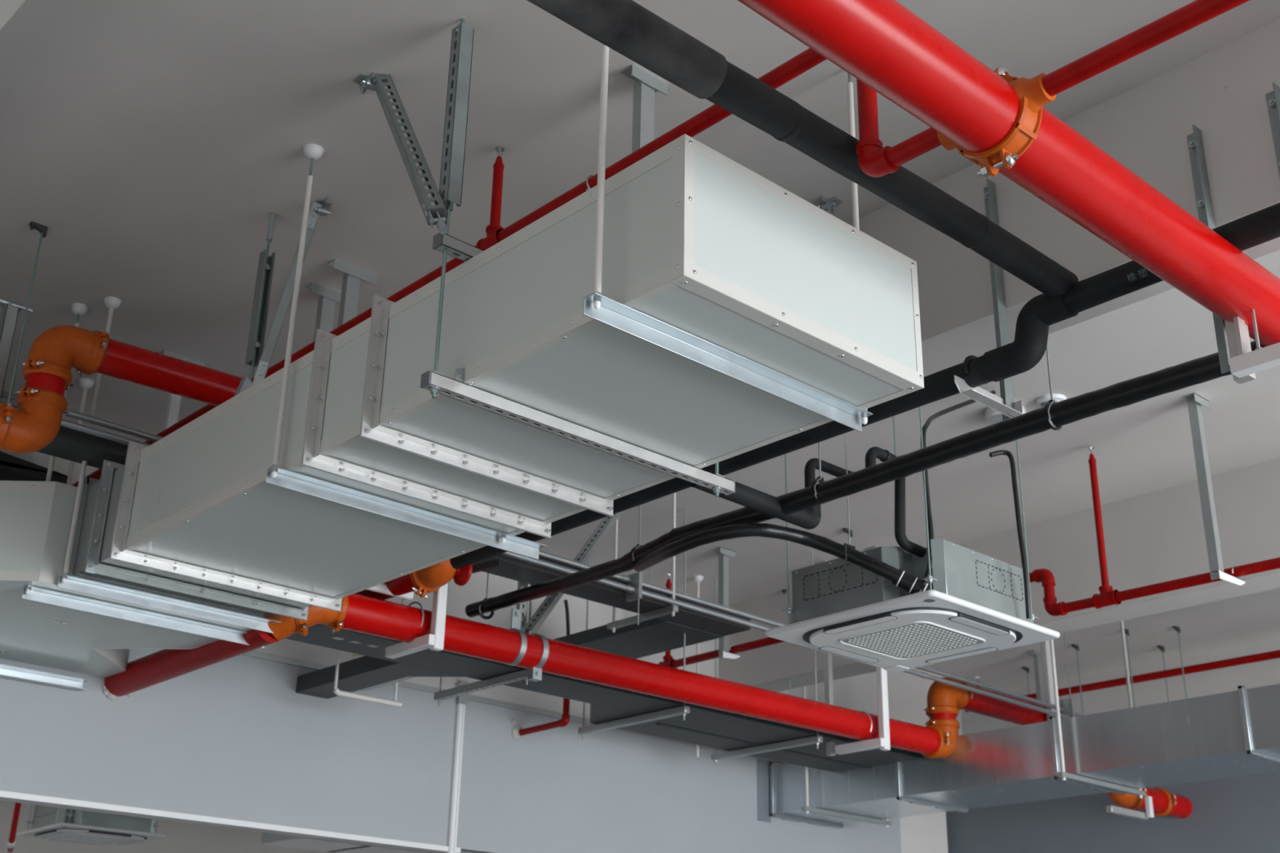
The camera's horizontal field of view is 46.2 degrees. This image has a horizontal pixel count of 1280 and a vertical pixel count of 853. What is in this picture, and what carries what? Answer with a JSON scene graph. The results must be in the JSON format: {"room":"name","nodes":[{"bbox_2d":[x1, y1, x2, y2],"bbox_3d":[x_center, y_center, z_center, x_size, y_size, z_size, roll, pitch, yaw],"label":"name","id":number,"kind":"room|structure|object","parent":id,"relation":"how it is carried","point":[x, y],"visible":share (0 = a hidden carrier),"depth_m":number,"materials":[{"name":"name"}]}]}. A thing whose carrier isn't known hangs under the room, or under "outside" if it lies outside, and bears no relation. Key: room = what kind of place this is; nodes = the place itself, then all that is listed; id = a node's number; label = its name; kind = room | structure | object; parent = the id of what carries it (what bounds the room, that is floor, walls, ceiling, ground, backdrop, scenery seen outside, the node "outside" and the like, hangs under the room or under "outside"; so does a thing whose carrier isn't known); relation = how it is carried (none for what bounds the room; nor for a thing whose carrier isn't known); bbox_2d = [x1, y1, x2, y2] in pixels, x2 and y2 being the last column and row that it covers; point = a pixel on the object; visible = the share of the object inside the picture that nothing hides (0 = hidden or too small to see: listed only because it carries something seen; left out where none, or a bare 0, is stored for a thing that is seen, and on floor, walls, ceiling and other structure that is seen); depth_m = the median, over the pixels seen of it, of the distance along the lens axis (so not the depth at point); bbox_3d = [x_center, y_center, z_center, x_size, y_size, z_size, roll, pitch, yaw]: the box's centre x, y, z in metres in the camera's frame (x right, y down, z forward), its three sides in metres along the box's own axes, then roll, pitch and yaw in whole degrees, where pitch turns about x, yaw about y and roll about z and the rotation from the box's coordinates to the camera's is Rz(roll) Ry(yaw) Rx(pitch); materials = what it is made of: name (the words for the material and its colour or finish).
{"room":"unfinished commercial interior","nodes":[
{"label":"unfinished commercial interior","id":0,"kind":"room"},
{"bbox_2d":[0,800,333,852],"bbox_3d":[-7.590,6.917,18.847,24.000,4.787,0.200,21,-30,-38],"label":"ceiling","id":1,"kind":"structure","parent":0,"point":[180,837],"depth_m":20.40,"materials":[{"name":"paint"}]},
{"bbox_2d":[261,832,473,852],"bbox_3d":[-2.119,4.079,14.633,3.100,0.240,0.720,21,-30,-38],"label":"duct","id":2,"kind":"object","parent":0,"point":[272,839],"visible":0.35,"depth_m":13.89,"materials":[{"name":"metal"}]},
{"bbox_2d":[0,648,901,852],"bbox_3d":[-3.075,1.471,7.886,14.060,0.940,0.103,21,-30,-38],"label":"wall","id":3,"kind":"structure","parent":0,"point":[233,738],"depth_m":9.08,"materials":[{"name":"grey paint"}]},
{"bbox_2d":[0,790,461,852],"bbox_3d":[-4.702,1.312,6.337,9.660,0.033,0.129,21,-30,-38],"label":"trim","id":4,"kind":"structure","parent":3,"relation":"attached to","point":[6,796],"depth_m":8.26,"materials":[{"name":"metal"}]},
{"bbox_2d":[446,703,465,852],"bbox_3d":[-1.158,2.523,9.278,0.052,1.700,0.032,21,-30,-38],"label":"trim","id":5,"kind":"structure","parent":3,"relation":"attached to","point":[460,708],"depth_m":9.40,"materials":[{"name":"metal"}]},
{"bbox_2d":[456,680,468,705],"bbox_3d":[-1.139,1.707,9.618,0.100,0.150,0.032,21,-30,-38],"label":"trim","id":6,"kind":"structure","parent":3,"relation":"attached to","point":[462,700],"depth_m":9.60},
{"bbox_2d":[241,650,786,764],"bbox_3d":[-3.031,1.022,8.034,14.060,0.035,0.018,21,-30,-38],"label":"trim","id":7,"kind":"structure","parent":3,"relation":"attached to","point":[255,654],"depth_m":9.69,"materials":[{"name":"metal"}]},
{"bbox_2d":[518,697,569,735],"bbox_3d":[-0.623,1.883,9.733,0.053,0.186,0.500,21,-30,-38],"label":"drain pipe","id":8,"kind":"object","parent":3,"relation":"attached to","point":[562,722],"visible":0.98,"depth_m":9.60,"materials":[{"name":"metal"}]},
{"bbox_2d":[0,0,1279,734],"bbox_3d":[1.198,1.088,11.008,24.000,0.200,26.000,21,-30,-38],"label":"ceiling","id":9,"kind":"structure","parent":0,"point":[155,144],"depth_m":6.00,"materials":[{"name":"paint"}]},
{"bbox_2d":[0,0,25,30],"bbox_3d":[0.013,-2.180,2.220,0.330,0.674,13.820,21,-30,-38],"label":"ceiling beam","id":10,"kind":"structure","parent":9,"relation":"attached to","point":[8,8],"depth_m":3.98,"materials":[{"name":"paint"}]},
{"bbox_2d":[0,296,32,399],"bbox_3d":[-3.176,-0.474,5.858,1.528,0.600,0.058,21,-30,-38],"label":"frame","id":11,"kind":"object","parent":10,"relation":"hanging from","point":[11,309],"visible":1,"depth_m":6.31,"materials":[{"name":"metal"}]},
{"bbox_2d":[0,451,67,484],"bbox_3d":[-3.788,0.022,7.146,2.097,0.362,0.300,21,-30,-38],"label":"cable trunking","id":12,"kind":"object","parent":10,"relation":"attached to","point":[12,468],"visible":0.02,"depth_m":7.56,"materials":[{"name":"black metal"}]},
{"bbox_2d":[6,802,21,852],"bbox_3d":[-4.764,2.376,11.738,0.057,1.827,0.877,10,-24,-20],"label":"pipe","id":13,"kind":"object","parent":9,"relation":"hanging from","point":[11,841],"visible":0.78,"depth_m":11.08,"materials":[{"name":"metal"}]},
{"bbox_2d":[7,221,48,404],"bbox_3d":[-2.541,-0.463,6.159,0.070,0.837,0.024,21,-30,-38],"label":"rod","id":14,"kind":"object","parent":9,"relation":"hanging from","point":[42,228],"visible":0.87,"depth_m":6.21,"materials":[{"name":"metal"}]},
{"bbox_2d":[0,664,88,691],"bbox_3d":[-3.623,0.463,7.590,1.932,1.474,0.075,21,-30,-38],"label":"hanger","id":15,"kind":"object","parent":9,"relation":"hanging from","point":[6,671],"visible":1,"depth_m":7.79,"materials":[{"name":"metal"}]},
{"bbox_2d":[66,377,94,484],"bbox_3d":[-2.885,0.358,7.547,0.078,1.287,0.078,21,-30,-38],"label":"rod","id":16,"kind":"object","parent":9,"relation":"hanging from","point":[86,384],"visible":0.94,"depth_m":7.75,"materials":[{"name":"white metal"}]},
{"bbox_2d":[79,377,94,389],"bbox_3d":[-2.874,-0.216,7.788,0.078,0.041,0.078,21,-30,-38],"label":"cup","id":17,"kind":"object","parent":16,"relation":"on","point":[85,383],"depth_m":7.77,"materials":[{"name":"white plastic"}]},
{"bbox_2d":[17,804,165,846],"bbox_3d":[-4.772,2.895,13.367,0.950,1.520,0.950,21,-30,-38],"label":"air conditioner","id":18,"kind":"object","parent":9,"relation":"hanging from","point":[53,824],"visible":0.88,"depth_m":12.89,"materials":[{"name":"metal"}]},
{"bbox_2d":[53,833,128,844],"bbox_3d":[-4.786,3.590,13.075,0.496,0.010,0.496,21,-30,-38],"label":"grille","id":19,"kind":"object","parent":18,"relation":"attached to","point":[84,837],"depth_m":13.05,"materials":[{"name":"white plastic"}]},
{"bbox_2d":[22,302,264,648],"bbox_3d":[-2.215,0.245,7.090,1.205,1.409,0.078,21,-30,-38],"label":"hanger","id":20,"kind":"object","parent":9,"relation":"hanging from","point":[30,593],"visible":0.53,"depth_m":6.79,"materials":[{"name":"metal"}]},
{"bbox_2d":[71,302,88,315],"bbox_3d":[-2.617,-0.540,7.006,0.078,0.041,0.078,21,-30,-38],"label":"cup","id":21,"kind":"object","parent":20,"relation":"on","point":[79,309],"depth_m":6.99,"materials":[{"name":"white plastic"}]},
{"bbox_2d":[0,480,264,677],"bbox_3d":[-3.066,0.665,7.013,2.252,0.464,1.518,21,-30,-38],"label":"duct","id":22,"kind":"object","parent":20,"relation":"on","point":[36,517],"visible":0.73,"depth_m":6.88,"materials":[{"name":"silver metal"}]},
{"bbox_2d":[57,296,280,633],"bbox_3d":[-2.066,0.196,7.009,1.133,1.377,0.078,21,-30,-38],"label":"hanger","id":23,"kind":"object","parent":9,"relation":"hanging from","point":[65,581],"visible":0.75,"depth_m":6.71,"materials":[{"name":"metal"}]},
{"bbox_2d":[103,296,121,309],"bbox_3d":[-2.442,-0.565,6.941,0.078,0.041,0.078,21,-30,-38],"label":"cup","id":24,"kind":"object","parent":23,"relation":"on","point":[111,303],"depth_m":6.92,"materials":[{"name":"white plastic"}]},
{"bbox_2d":[67,459,311,621],"bbox_3d":[-1.927,0.521,6.722,1.067,0.508,0.501,21,-30,-38],"label":"flange","id":25,"kind":"object","parent":23,"relation":"on","point":[99,504],"visible":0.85,"depth_m":6.54,"materials":[{"name":"silver metal"}]},
{"bbox_2d":[160,350,204,430],"bbox_3d":[-2.303,-0.068,7.410,0.220,0.587,0.070,21,-30,-38],"label":"post","id":26,"kind":"object","parent":9,"relation":"hanging from","point":[174,401],"visible":0.39,"depth_m":7.41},
{"bbox_2d":[234,212,275,395],"bbox_3d":[-1.536,-0.485,6.016,0.083,0.872,0.050,21,-30,-38],"label":"rod stiffener","id":27,"kind":"object","parent":9,"relation":"attached to","point":[266,263],"visible":0.86,"depth_m":6.02,"materials":[{"name":"metal"}]},
{"bbox_2d":[253,195,332,384],"bbox_3d":[-1.396,-0.513,5.997,0.310,0.833,0.088,-9,-25,22],"label":"brace arm","id":28,"kind":"object","parent":9,"relation":"attached to","point":[321,207],"visible":0.9,"depth_m":5.99,"materials":[{"name":"metal"}]},
{"bbox_2d":[305,282,341,341],"bbox_3d":[-1.425,-0.402,6.744,0.200,0.457,0.062,21,-30,-38],"label":"post","id":29,"kind":"object","parent":9,"relation":"hanging from","point":[326,301],"visible":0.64,"depth_m":6.77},
{"bbox_2d":[327,258,377,327],"bbox_3d":[-1.275,-0.482,6.545,0.220,0.457,0.062,21,-30,-38],"label":"post","id":30,"kind":"object","parent":9,"relation":"hanging from","point":[351,279],"visible":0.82,"depth_m":6.57,"materials":[{"name":"metal"}]},
{"bbox_2d":[333,598,404,707],"bbox_3d":[-1.538,0.941,8.791,0.449,1.348,0.032,21,-30,-38],"label":"hanger","id":31,"kind":"object","parent":9,"relation":"hanging from","point":[394,703],"visible":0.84,"depth_m":8.50,"materials":[{"name":"silver metal"}]},
{"bbox_2d":[366,582,413,602],"bbox_3d":[-1.288,0.321,7.617,0.420,1.106,0.040,21,-30,-38],"label":"support","id":32,"kind":"object","parent":9,"relation":"hanging from","point":[382,588],"visible":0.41,"depth_m":7.43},
{"bbox_2d":[0,324,456,599],"bbox_3d":[-2.465,0.238,6.924,3.090,0.787,1.682,21,-30,-38],"label":"pipe","id":33,"kind":"object","parent":32,"relation":"attached to","point":[46,374],"visible":0.6,"depth_m":6.20,"materials":[{"name":"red metal"}]},
{"bbox_2d":[453,558,499,586],"bbox_3d":[-0.800,0.698,7.240,0.232,0.139,0.099,-2,-23,8],"label":"pipe","id":34,"kind":"object","parent":33,"relation":"attached to","point":[462,575],"visible":0.75,"depth_m":7.23,"materials":[{"name":"metal"}]},
{"bbox_2d":[352,71,448,234],"bbox_3d":[-0.779,-0.934,5.003,0.113,0.929,0.621,21,-30,-38],"label":"brace arm","id":35,"kind":"object","parent":9,"relation":"attached to","point":[433,215],"visible":1,"depth_m":4.95,"materials":[{"name":"metal"}]},
{"bbox_2d":[265,143,546,559],"bbox_3d":[-0.834,-0.274,5.852,1.247,1.362,0.078,21,-30,-38],"label":"hanger","id":36,"kind":"object","parent":9,"relation":"hanging from","point":[276,475],"visible":0.76,"depth_m":5.55,"materials":[{"name":"metal"}]},
{"bbox_2d":[302,143,324,159],"bbox_3d":[-1.252,-1.044,5.746,0.078,0.041,0.078,21,-30,-38],"label":"cup","id":37,"kind":"object","parent":36,"relation":"on","point":[312,151],"depth_m":5.72,"materials":[{"name":"white plastic"}]},
{"bbox_2d":[109,133,924,612],"bbox_3d":[-0.632,-0.002,5.420,1.091,0.514,3.316,21,-30,-38],"label":"duct","id":38,"kind":"object","parent":36,"relation":"on","point":[697,242],"visible":0.96,"depth_m":4.75,"materials":[{"name":"silver metal"}]},
{"bbox_2d":[385,582,448,658],"bbox_3d":[-1.104,0.528,7.790,0.120,1.348,0.410,21,-30,-38],"label":"support","id":39,"kind":"object","parent":9,"relation":"hanging from","point":[434,641],"visible":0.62,"depth_m":7.48,"materials":[{"name":"metal"}]},
{"bbox_2d":[0,449,962,735],"bbox_3d":[-2.823,0.705,8.686,15.000,1.082,0.430,21,-30,-38],"label":"wall","id":40,"kind":"structure","parent":9,"relation":"attached to","point":[907,692],"depth_m":10.29,"materials":[{"name":"paint"}]},
{"bbox_2d":[433,582,532,706],"bbox_3d":[-0.878,0.899,8.680,0.041,1.332,0.871,21,-30,-38],"label":"support","id":41,"kind":"object","parent":9,"relation":"hanging from","point":[520,675],"visible":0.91,"depth_m":8.43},
{"bbox_2d":[285,623,923,772],"bbox_3d":[-0.138,1.676,9.136,5.160,0.121,0.805,21,-30,-38],"label":"cable tray","id":42,"kind":"object","parent":41,"relation":"on","point":[705,726],"visible":0.48,"depth_m":9.18,"materials":[{"name":"black"}]},
{"bbox_2d":[293,623,319,634],"bbox_3d":[-1.796,0.944,7.475,0.260,0.110,0.365,21,-30,-38],"label":"tray","id":43,"kind":"object","parent":42,"relation":"on","point":[317,626],"depth_m":7.46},
{"bbox_2d":[295,654,462,698],"bbox_3d":[-1.502,1.413,8.593,0.484,0.125,1.140,21,-30,-38],"label":"cable tray","id":44,"kind":"object","parent":42,"relation":"attached to","point":[365,673],"visible":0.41,"depth_m":8.48,"materials":[{"name":"black metal"}]},
{"bbox_2d":[398,662,462,676],"bbox_3d":[-1.216,1.326,8.327,0.440,0.090,0.220,21,-30,-38],"label":"tray","id":45,"kind":"object","parent":44,"relation":"on","point":[404,670],"depth_m":8.29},
{"bbox_2d":[590,703,879,772],"bbox_3d":[0.595,2.058,9.985,2.820,0.090,0.430,21,-30,-38],"label":"tray","id":46,"kind":"object","parent":42,"relation":"on","point":[666,728],"depth_m":9.88,"materials":[{"name":"metal"}]},
{"bbox_2d":[71,48,942,487],"bbox_3d":[-1.140,-0.376,6.147,0.107,0.926,5.870,21,-30,-38],"label":"pipe","id":47,"kind":"object","parent":9,"relation":"hanging from","point":[874,160],"visible":0.62,"depth_m":4.81,"materials":[{"name":"metal"}]},
{"bbox_2d":[516,581,528,631],"bbox_3d":[-0.647,0.666,8.440,0.045,1.082,0.045,12,-25,-23],"label":"post","id":48,"kind":"object","parent":9,"relation":"hanging from","point":[523,606],"visible":0.16,"depth_m":8.28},
{"bbox_2d":[523,511,622,634],"bbox_3d":[-0.344,0.772,8.651,0.065,1.114,0.969,-13,-27,30],"label":"brace arm","id":49,"kind":"object","parent":9,"relation":"attached to","point":[589,547],"visible":0.57,"depth_m":8.64},
{"bbox_2d":[420,17,735,497],"bbox_3d":[-0.147,-0.555,5.126,1.306,1.382,0.050,21,-30,-38],"label":"hanger","id":50,"kind":"object","parent":9,"relation":"hanging from","point":[437,383],"visible":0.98,"depth_m":4.76,"materials":[{"name":"metal"}]},
{"bbox_2d":[437,22,474,211],"bbox_3d":[-0.595,-1.010,4.863,0.052,0.680,0.052,21,-30,-38],"label":"support bracket","id":51,"kind":"object","parent":50,"relation":"attached to","point":[452,164],"visible":1,"depth_m":4.84,"materials":[{"name":"metal"}]},
{"bbox_2d":[432,232,484,262],"bbox_3d":[-0.168,-0.406,5.059,1.262,0.045,0.044,21,-30,-38],"label":"channel","id":52,"kind":"object","parent":50,"relation":"attached to","point":[462,251],"visible":0.16,"depth_m":4.69,"materials":[{"name":"grey metal"}]},
{"bbox_2d":[577,508,689,740],"bbox_3d":[-0.038,1.258,9.494,0.044,1.332,0.980,21,-30,-38],"label":"support","id":53,"kind":"object","parent":9,"relation":"hanging from","point":[683,710],"visible":0.85,"depth_m":9.25,"materials":[{"name":"metal"}]},
{"bbox_2d":[626,531,642,625],"bbox_3d":[-0.027,0.649,8.492,0.024,0.987,0.105,21,-30,-38],"label":"rod","id":54,"kind":"object","parent":9,"relation":"hanging from","point":[636,578],"visible":0.57,"depth_m":8.36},
{"bbox_2d":[606,492,678,632],"bbox_3d":[0.018,0.757,8.908,0.040,0.862,0.570,21,-30,-38],"label":"hanger","id":55,"kind":"object","parent":9,"relation":"hanging from","point":[673,609],"visible":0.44,"depth_m":8.77,"materials":[{"name":"silver metal"}]},
{"bbox_2d":[37,426,750,658],"bbox_3d":[-2.361,0.515,7.592,6.620,0.089,1.755,21,-30,-38],"label":"cable tray","id":56,"kind":"object","parent":55,"relation":"on","point":[664,633],"visible":0.32,"depth_m":8.64,"materials":[{"name":"metal"}]},
{"bbox_2d":[620,64,667,152],"bbox_3d":[0.011,-1.019,5.209,0.170,0.457,0.062,21,-30,-38],"label":"post","id":57,"kind":"object","parent":9,"relation":"hanging from","point":[646,86],"visible":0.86,"depth_m":5.23,"materials":[{"name":"metal"}]},
{"bbox_2d":[693,575,703,757],"bbox_3d":[0.405,1.671,10.515,0.078,1.287,0.078,21,-30,-38],"label":"rod","id":58,"kind":"object","parent":9,"relation":"hanging from","point":[697,579],"visible":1,"depth_m":10.70,"materials":[{"name":"white metal"}]},
{"bbox_2d":[714,546,740,658],"bbox_3d":[0.586,1.192,10.057,0.200,0.752,0.068,21,-30,-38],"label":"hanger","id":59,"kind":"object","parent":9,"relation":"hanging from","point":[723,553],"visible":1,"depth_m":10.07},
{"bbox_2d":[582,44,872,431],"bbox_3d":[0.300,-0.775,4.609,1.156,1.362,0.050,21,-30,-38],"label":"hanger","id":60,"kind":"object","parent":9,"relation":"hanging from","point":[597,306],"visible":0.95,"depth_m":4.28,"materials":[{"name":"metal"}]},
{"bbox_2d":[711,551,822,765],"bbox_3d":[0.844,1.588,10.237,0.044,1.332,0.980,21,-30,-38],"label":"support","id":61,"kind":"object","parent":9,"relation":"hanging from","point":[816,740],"visible":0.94,"depth_m":9.97,"materials":[{"name":"metal"}]},
{"bbox_2d":[632,433,933,594],"bbox_3d":[0.535,0.143,6.745,1.432,1.389,0.437,-10,-25,25],"label":"pipe","id":62,"kind":"object","parent":9,"relation":"hanging from","point":[907,582],"visible":0.97,"depth_m":6.46,"materials":[{"name":"black plastic"}]},
{"bbox_2d":[817,195,843,213],"bbox_3d":[0.545,-0.559,5.758,0.575,0.867,0.099,14,-26,-28],"label":"brace arm","id":63,"kind":"object","parent":9,"relation":"attached to","point":[827,204],"visible":0.1,"depth_m":6.00,"materials":[{"name":"metal"}]},
{"bbox_2d":[800,686,891,827],"bbox_3d":[1.565,2.230,11.472,1.003,1.532,0.086,21,-30,-38],"label":"hanger","id":64,"kind":"object","parent":9,"relation":"hanging from","point":[806,808],"visible":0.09,"depth_m":11.09,"materials":[{"name":"silver metal"}]},
{"bbox_2d":[821,546,890,755],"bbox_3d":[1.442,1.502,9.986,0.120,1.348,0.490,21,-30,-38],"label":"support","id":65,"kind":"object","parent":9,"relation":"hanging from","point":[882,743],"visible":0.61,"depth_m":9.72,"materials":[{"name":"metal"}]},
{"bbox_2d":[104,593,1192,818],"bbox_3d":[0.822,2.004,10.195,8.435,0.751,1.786,21,-30,-38],"label":"pipe","id":66,"kind":"object","parent":65,"relation":"attached to","point":[359,613],"visible":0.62,"depth_m":8.35,"materials":[{"name":"metal"}]},
{"bbox_2d":[504,608,549,681],"bbox_3d":[-0.618,1.165,8.003,0.210,0.356,0.195,21,-30,-38],"label":"clamp","id":67,"kind":"object","parent":66,"relation":"attached to","point":[534,673],"visible":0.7,"depth_m":7.97,"materials":[{"name":"metal"}]},
{"bbox_2d":[1106,795,1154,820],"bbox_3d":[3.715,2.868,11.387,0.520,0.170,0.100,21,-30,-38],"label":"support","id":68,"kind":"object","parent":66,"relation":"attached to","point":[1148,802],"visible":1,"depth_m":11.42,"materials":[{"name":"metal"}]},
{"bbox_2d":[465,340,1264,619],"bbox_3d":[1.677,-0.516,5.535,0.229,1.071,8.001,20,-29,-37],"label":"pipe","id":69,"kind":"object","parent":9,"relation":"hanging from","point":[1054,415],"visible":0.81,"depth_m":5.85,"materials":[{"name":"metal"}]},
{"bbox_2d":[764,376,1059,672],"bbox_3d":[1.237,0.304,7.025,0.950,1.442,0.950,21,-30,-38],"label":"air conditioner","id":70,"kind":"object","parent":9,"relation":"hanging from","point":[975,605],"visible":0.99,"depth_m":6.60,"materials":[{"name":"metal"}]},
{"bbox_2d":[804,446,925,557],"bbox_3d":[0.974,0.345,6.584,0.469,0.455,0.352,21,-30,-38],"label":"drain pipe","id":71,"kind":"object","parent":70,"relation":"attached to","point":[874,452],"visible":0.52,"depth_m":6.54,"materials":[{"name":"black plastic"}]},
{"bbox_2d":[839,621,985,659],"bbox_3d":[1.224,0.964,6.747,0.496,0.010,0.496,21,-30,-38],"label":"grille","id":72,"kind":"object","parent":70,"relation":"attached to","point":[907,640],"depth_m":6.73,"materials":[{"name":"white plastic"}]},
{"bbox_2d":[914,390,995,593],"bbox_3d":[1.463,0.270,6.997,0.129,1.359,1.094,-13,-26,29],"label":"power cable","id":73,"kind":"object","parent":70,"relation":"attached to","point":[931,532],"visible":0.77,"depth_m":6.56,"materials":[{"name":"black plastic"}]},
{"bbox_2d":[989,449,1031,618],"bbox_3d":[1.671,0.476,6.768,0.130,0.810,0.067,-9,-25,22],"label":"power cable","id":74,"kind":"object","parent":70,"relation":"on","point":[1026,585],"visible":1,"depth_m":6.73,"materials":[{"name":"black plastic"}]},
{"bbox_2d":[719,457,1279,692],"bbox_3d":[5.385,-0.169,6.747,0.285,0.674,13.820,21,-30,-38],"label":"ceiling beam","id":75,"kind":"structure","parent":9,"relation":"attached to","point":[1157,536],"depth_m":9.05,"materials":[{"name":"paint"}]},
{"bbox_2d":[984,404,1026,424],"bbox_3d":[1.928,-0.060,7.918,0.210,0.053,0.210,21,-30,-38],"label":"ceiling speaker","id":76,"kind":"object","parent":9,"relation":"attached to","point":[992,416],"visible":0.38,"depth_m":7.89,"materials":[{"name":"white plastic"}]},
{"bbox_2d":[989,413,1002,424],"bbox_3d":[1.928,-0.037,7.909,0.170,0.003,0.170,21,-30,-38],"label":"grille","id":77,"kind":"object","parent":76,"relation":"attached to","point":[993,418],"depth_m":7.89,"materials":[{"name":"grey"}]},
{"bbox_2d":[1026,649,1045,702],"bbox_3d":[3.333,2.171,12.467,0.240,0.587,0.070,21,-30,-38],"label":"post","id":78,"kind":"object","parent":9,"relation":"hanging from","point":[1037,655],"visible":0.57,"depth_m":12.49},
{"bbox_2d":[1040,640,1056,720],"bbox_3d":[2.938,1.871,11.258,0.160,0.987,0.390,21,-30,-38],"label":"support","id":79,"kind":"object","parent":9,"relation":"hanging from","point":[1045,646],"visible":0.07,"depth_m":11.14,"materials":[{"name":"metal"}]},
{"bbox_2d":[1036,393,1066,407],"bbox_3d":[2.135,-0.116,7.779,0.150,0.050,0.150,21,-30,-38],"label":"smoke detector","id":80,"kind":"object","parent":9,"relation":"attached to","point":[1042,401],"visible":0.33,"depth_m":7.74,"materials":[{"name":"white plastic"}]},
{"bbox_2d":[848,18,1279,377],"bbox_3d":[2.658,-1.190,4.449,0.295,0.674,13.820,21,-30,-38],"label":"ceiling beam","id":81,"kind":"structure","parent":9,"relation":"attached to","point":[1145,128],"depth_m":5.26,"materials":[{"name":"paint"}]},
{"bbox_2d":[954,178,1022,421],"bbox_3d":[1.202,-0.518,5.368,0.333,0.960,0.085,21,-30,-38],"label":"bracket","id":82,"kind":"object","parent":81,"relation":"attached to","point":[1005,405],"visible":0.71,"depth_m":5.37,"materials":[{"name":"metal"}]},
{"bbox_2d":[449,202,1279,569],"bbox_3d":[1.722,-0.279,5.080,0.818,0.269,7.452,21,-30,-38],"label":"insulated pipe","id":83,"kind":"object","parent":82,"relation":"on","point":[1034,319],"visible":0.74,"depth_m":5.12,"materials":[{"name":"black plastic"}]},
{"bbox_2d":[527,0,1078,297],"bbox_3d":[0.272,-0.881,4.008,3.082,0.139,0.128,21,-30,-38],"label":"insulated pipe","id":84,"kind":"object","parent":83,"relation":"attached to","point":[626,27],"visible":0.99,"depth_m":4.05,"materials":[{"name":"black plastic"}]},
{"bbox_2d":[1186,124,1279,384],"bbox_3d":[2.008,-0.646,4.626,0.138,0.960,0.640,21,-30,-38],"label":"bracket","id":85,"kind":"object","parent":81,"relation":"attached to","point":[1236,355],"visible":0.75,"depth_m":4.66,"materials":[{"name":"metal"}]},
{"bbox_2d":[737,0,1279,346],"bbox_3d":[1.357,-0.621,4.234,6.101,0.300,0.318,21,-30,-38],"label":"pipe","id":86,"kind":"object","parent":85,"relation":"on","point":[997,120],"visible":0.99,"depth_m":3.81,"materials":[{"name":"metal"}]},
{"bbox_2d":[1042,0,1249,96],"bbox_3d":[2.245,-1.340,2.532,0.055,0.069,3.680,21,-30,-38],"label":"pipe","id":87,"kind":"object","parent":86,"relation":"attached to","point":[1171,25],"visible":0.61,"depth_m":3.58,"materials":[{"name":"metal"}]},
{"bbox_2d":[1265,82,1279,177],"bbox_3d":[2.035,-0.920,4.785,0.050,0.380,0.050,21,-30,-38],"label":"bracket","id":88,"kind":"object","parent":81,"relation":"attached to","point":[1273,98],"visible":1,"depth_m":4.83,"materials":[{"name":"metal"}]},
{"bbox_2d":[1058,632,1075,719],"bbox_3d":[3.156,1.841,11.175,0.024,0.987,0.105,21,-30,-38],"label":"rod","id":89,"kind":"object","parent":9,"relation":"hanging from","point":[1068,704],"visible":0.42,"depth_m":11.07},
{"bbox_2d":[0,399,1069,718],"bbox_3d":[0.325,1.052,8.670,12.200,0.146,0.039,21,-30,-38],"label":"conduit","id":90,"kind":"object","parent":89,"relation":"hanging from","point":[68,424],"visible":0.48,"depth_m":8.48,"materials":[{"name":"metal"}]},
{"bbox_2d":[1,387,1087,716],"bbox_3d":[0.303,1.002,8.719,12.200,0.146,0.039,21,-30,-38],"label":"conduit","id":91,"kind":"object","parent":89,"relation":"hanging from","point":[73,414],"visible":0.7,"depth_m":8.56,"materials":[{"name":"metal"}]},
{"bbox_2d":[1049,620,1146,798],"bbox_3d":[3.015,1.644,10.011,1.003,1.532,0.086,21,-30,-38],"label":"hanger","id":92,"kind":"object","parent":9,"relation":"hanging from","point":[1063,774],"visible":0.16,"depth_m":9.70,"materials":[{"name":"silver metal"}]},
{"bbox_2d":[769,684,1279,827],"bbox_3d":[4.291,1.629,8.518,0.804,0.405,8.948,21,-30,-38],"label":"duct","id":93,"kind":"object","parent":92,"relation":"on","point":[1236,733],"visible":0.93,"depth_m":9.69,"materials":[{"name":"metal"}]},
{"bbox_2d":[964,649,1279,712],"bbox_3d":[6.044,1.122,10.166,0.060,0.294,9.300,21,-30,-38],"label":"pipe","id":94,"kind":"object","parent":9,"relation":"hanging from","point":[1273,655],"visible":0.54,"depth_m":11.92,"materials":[{"name":"metal"}]},
{"bbox_2d":[1002,638,1279,728],"bbox_3d":[8.114,0.853,9.047,0.290,0.674,13.820,21,-30,-38],"label":"ceiling beam","id":95,"kind":"structure","parent":9,"relation":"attached to","point":[1265,673],"depth_m":12.56,"materials":[{"name":"paint"}]},
{"bbox_2d":[1183,392,1244,585],"bbox_3d":[2.912,0.327,7.601,0.300,0.978,0.068,21,-30,-38],"label":"hanger","id":96,"kind":"object","parent":9,"relation":"hanging from","point":[1194,402],"visible":1,"depth_m":7.54,"materials":[{"name":"metal"}]},
{"bbox_2d":[657,446,1279,668],"bbox_3d":[3.090,0.310,7.559,0.081,0.936,9.300,21,-30,-38],"label":"pipe","id":97,"kind":"object","parent":96,"relation":"hanging from","point":[1107,597],"visible":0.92,"depth_m":8.11,"materials":[{"name":"metal"}]},
{"bbox_2d":[899,812,947,852],"bbox_3d":[2.236,4.846,12.086,0.930,3.720,0.120,21,-30,-38],"label":"wall","id":98,"kind":"structure","parent":0,"point":[922,833],"depth_m":12.73,"materials":[{"name":"paint"}]},
{"bbox_2d":[946,771,1279,852],"bbox_3d":[6.121,3.810,9.985,0.130,4.143,9.820,21,-30,-38],"label":"wall","id":99,"kind":"structure","parent":0,"point":[1240,814],"depth_m":12.46,"materials":[{"name":"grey paint"}]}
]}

